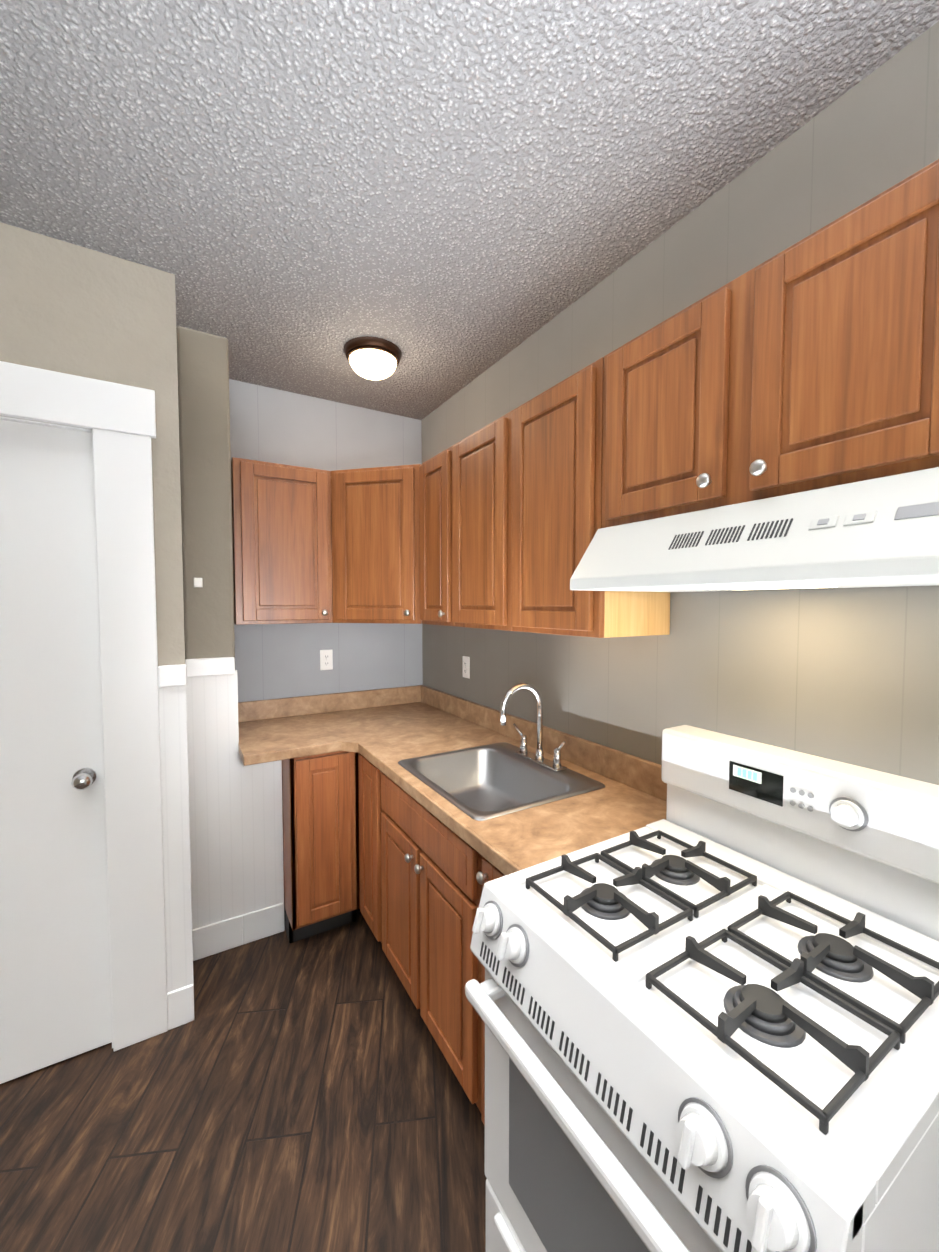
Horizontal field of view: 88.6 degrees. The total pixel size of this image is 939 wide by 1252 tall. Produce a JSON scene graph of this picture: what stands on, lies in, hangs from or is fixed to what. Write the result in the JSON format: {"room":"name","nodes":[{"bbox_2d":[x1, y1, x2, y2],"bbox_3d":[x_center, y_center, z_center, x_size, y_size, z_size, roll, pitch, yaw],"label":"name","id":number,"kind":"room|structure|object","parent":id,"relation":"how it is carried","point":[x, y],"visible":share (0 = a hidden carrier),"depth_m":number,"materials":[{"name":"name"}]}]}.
{"room":"kitchen","nodes":[
{"label":"kitchen","id":0,"kind":"room"},
{"bbox_2d":[0,222,184,665],"bbox_3d":[-2.099,0.123,1.573,2.010,2.660,0.860,-2,3,-31],"label":"wall","id":1,"kind":"structure","parent":0,"point":[70,308],"depth_m":1.58,"materials":[{"name":"paint"}]},
{"bbox_2d":[0,420,111,1083],"bbox_3d":[-1.575,0.415,1.399,0.809,2.076,0.113,-2,3,-31],"label":"door leaf","id":2,"kind":"structure","parent":1,"relation":"in","point":[55,1007],"depth_m":1.55,"materials":[{"name":"white wood"}]},
{"bbox_2d":[0,361,193,1051],"bbox_3d":[-1.569,0.336,1.456,1.236,2.245,0.160,-2,3,-31],"label":"door frame","id":3,"kind":"structure","parent":1,"relation":"attached to","point":[117,421],"depth_m":1.63,"materials":[{"name":"white wood"}]},
{"bbox_2d":[176,326,234,659],"bbox_3d":[-1.242,0.091,2.281,0.190,2.660,0.520,-2,3,-31],"label":"wall","id":4,"kind":"structure","parent":0,"point":[204,441],"depth_m":2.03,"materials":[{"name":"paint"}]},
{"bbox_2d":[194,578,202,586],"bbox_3d":[-1.140,-0.182,2.020,0.032,0.040,0.012,-2,3,-31],"label":"switch plate","id":5,"kind":"object","parent":4,"relation":"attached to","point":[198,582],"visible":1,"depth_m":2.02,"materials":[{"name":"white plastic"}]},
{"bbox_2d":[185,657,242,960],"bbox_3d":[-1.098,0.783,2.077,0.196,1.295,0.030,-2,3,-31],"label":"wainscoting","id":6,"kind":"structure","parent":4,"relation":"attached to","point":[214,787],"depth_m":2.08,"materials":[{"name":"white wood"}]},
{"bbox_2d":[239,754,284,943],"bbox_3d":[-0.944,0.990,2.190,0.176,0.872,0.026,-2,3,-31],"label":"wainscoting","id":7,"kind":"structure","parent":4,"relation":"attached to","point":[261,817],"depth_m":2.18,"materials":[{"name":"white wood"}]},
{"bbox_2d":[0,909,486,1251],"bbox_3d":[-0.494,1.560,0.298,3.400,0.100,4.800,-2,3,-31],"label":"floor","id":8,"kind":"structure","parent":0,"point":[280,1093],"depth_m":1.40,"materials":[{"name":"brown wood"}]},
{"bbox_2d":[282,751,359,942],"bbox_3d":[-0.791,0.980,2.407,0.302,0.874,0.627,-2,3,-31],"label":"base cabinet","id":9,"kind":"object","parent":8,"relation":"on","point":[321,843],"visible":0.83,"depth_m":2.14,"materials":[{"name":"brown wood"}]},
{"bbox_2d":[238,694,361,765],"bbox_3d":[-0.863,0.477,2.295,0.450,0.144,0.707,-2,3,-31],"label":"countertop","id":10,"kind":"structure","parent":9,"relation":"on","point":[270,730],"depth_m":2.36,"materials":[{"name":"laminate"}]},
{"bbox_2d":[359,753,382,942],"bbox_3d":[-0.178,0.987,2.252,0.627,0.874,0.302,-2,3,-31],"label":"base cabinet","id":11,"kind":"object","parent":8,"relation":"on","point":[370,810],"visible":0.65,"depth_m":2.05,"materials":[{"name":"brown wood"}]},
{"bbox_2d":[381,772,482,1111],"bbox_3d":[0.082,1.007,1.787,0.657,0.874,0.760,-2,3,-31],"label":"base cabinet","id":12,"kind":"object","parent":8,"relation":"on","point":[431,867],"visible":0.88,"depth_m":1.53,"materials":[{"name":"brown wood"}]},
{"bbox_2d":[330,685,666,875],"bbox_3d":[-0.090,0.487,2.066,0.643,0.144,1.893,-2,3,-31],"label":"countertop","id":13,"kind":"structure","parent":12,"relation":"on","point":[385,731],"depth_m":1.66,"materials":[{"name":"laminate"}]},
{"bbox_2d":[398,742,604,820],"bbox_3d":[0.090,0.610,1.735,0.515,0.169,0.600,-2,3,-31],"label":"sink","id":14,"kind":"object","parent":13,"relation":"in","point":[484,782],"visible":0.62,"depth_m":1.88,"materials":[{"name":"silver metal"}]},
{"bbox_2d":[500,683,566,771],"bbox_3d":[0.203,0.366,1.792,0.208,0.310,0.306,-2,3,-31],"label":"faucet","id":15,"kind":"object","parent":13,"relation":"on","point":[554,765],"visible":1,"depth_m":1.81,"materials":[{"name":"silver metal"}]},
{"bbox_2d":[476,857,504,1125],"bbox_3d":[0.333,1.026,1.366,0.657,0.874,0.217,-2,3,-31],"label":"base cabinet","id":16,"kind":"object","parent":8,"relation":"on","point":[490,872],"visible":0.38,"depth_m":1.27,"materials":[{"name":"brown wood"}]},
{"bbox_2d":[465,725,938,1251],"bbox_3d":[0.459,0.890,0.919,0.748,1.185,0.660,-2,3,-31],"label":"stove","id":17,"kind":"object","parent":8,"relation":"on","point":[707,1010],"visible":1,"depth_m":0.79,"materials":[{"name":"white metal"}]},
{"bbox_2d":[229,379,422,701],"bbox_3d":[-0.795,0.069,2.791,1.100,2.660,0.100,-2,3,-31],"label":"wall","id":18,"kind":"structure","parent":0,"point":[272,425],"depth_m":2.68,"materials":[{"name":"paint"}]},
{"bbox_2d":[231,457,331,624],"bbox_3d":[-0.948,-0.395,2.414,0.442,0.760,0.350,-2,3,-31],"label":"upper cabinet","id":19,"kind":"object","parent":18,"relation":"attached to","point":[282,544],"visible":1,"depth_m":2.28,"materials":[{"name":"brown wood"}]},
{"bbox_2d":[320,649,332,669],"bbox_3d":[-0.810,0.192,2.724,0.070,0.115,0.009,-2,3,-31],"label":"electrical outlet plate","id":20,"kind":"object","parent":18,"relation":"attached to","point":[326,659],"visible":1,"depth_m":2.72,"materials":[{"name":"white plastic"}]},
{"bbox_2d":[331,464,421,623],"bbox_3d":[-0.409,-0.402,2.567,0.639,0.760,0.640,-2,3,-31],"label":"upper cabinet","id":21,"kind":"object","parent":18,"relation":"attached to","point":[375,527],"visible":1,"depth_m":2.34,"materials":[{"name":"brown wood"}]},
{"bbox_2d":[0,0,938,419],"bbox_3d":[-0.494,-1.197,0.177,3.400,0.100,4.800,-2,3,-31],"label":"ceiling","id":22,"kind":"structure","parent":0,"point":[448,198],"depth_m":1.19,"materials":[{"name":"white paint"}]},
{"bbox_2d":[344,336,401,379],"bbox_3d":[-0.435,-1.179,2.170,0.256,0.109,0.256,-2,3,-31],"label":"ceiling light","id":23,"kind":"object","parent":22,"relation":"attached to","point":[372,358],"visible":1,"depth_m":2.10,"materials":[{"name":"white glass"}]},
{"bbox_2d":[421,21,938,784],"bbox_3d":[0.923,0.144,1.082,0.100,2.660,4.800,-2,3,-31],"label":"wall","id":24,"kind":"structure","parent":0,"point":[847,675],"depth_m":1.28,"materials":[{"name":"paint"}]},
{"bbox_2d":[419,445,453,625],"bbox_3d":[-0.041,-0.387,2.228,0.350,0.760,0.322,-2,3,-31],"label":"upper cabinet","id":25,"kind":"object","parent":24,"relation":"attached to","point":[436,529],"visible":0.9,"depth_m":2.12,"materials":[{"name":"brown wood"}]},
{"bbox_2d":[463,656,469,678],"bbox_3d":[-0.020,0.219,2.562,0.009,0.115,0.070,-2,3,-31],"label":"electrical outlet plate","id":26,"kind":"object","parent":24,"relation":"attached to","point":[466,666],"visible":1,"depth_m":2.55,"materials":[{"name":"white plastic"}]},
{"bbox_2d":[453,410,512,630],"bbox_3d":[0.161,-0.373,1.918,0.320,0.760,0.413,-2,3,-31],"label":"upper cabinet","id":27,"kind":"object","parent":24,"relation":"attached to","point":[482,476],"visible":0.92,"depth_m":1.79,"materials":[{"name":"brown wood"}]},
{"bbox_2d":[511,357,669,637],"bbox_3d":[0.374,-0.357,1.562,0.320,0.760,0.413,-2,3,-31],"label":"upper cabinet","id":28,"kind":"object","parent":24,"relation":"attached to","point":[557,464],"visible":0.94,"depth_m":1.43,"materials":[{"name":"brown wood"}]},
{"bbox_2d":[602,159,938,527],"bbox_3d":[0.663,-0.485,1.042,0.350,0.460,0.761,-2,3,-31],"label":"upper cabinet","id":29,"kind":"object","parent":24,"relation":"attached to","point":[809,362],"visible":1,"depth_m":0.88,"materials":[{"name":"brown wood"}]},
{"bbox_2d":[570,467,938,591],"bbox_3d":[0.636,-0.167,1.038,0.416,0.170,0.762,-2,3,-31],"label":"range hood","id":30,"kind":"object","parent":29,"relation":"attached to","point":[880,532],"visible":1,"depth_m":0.85,"materials":[{"name":"white metal"}]}
]}

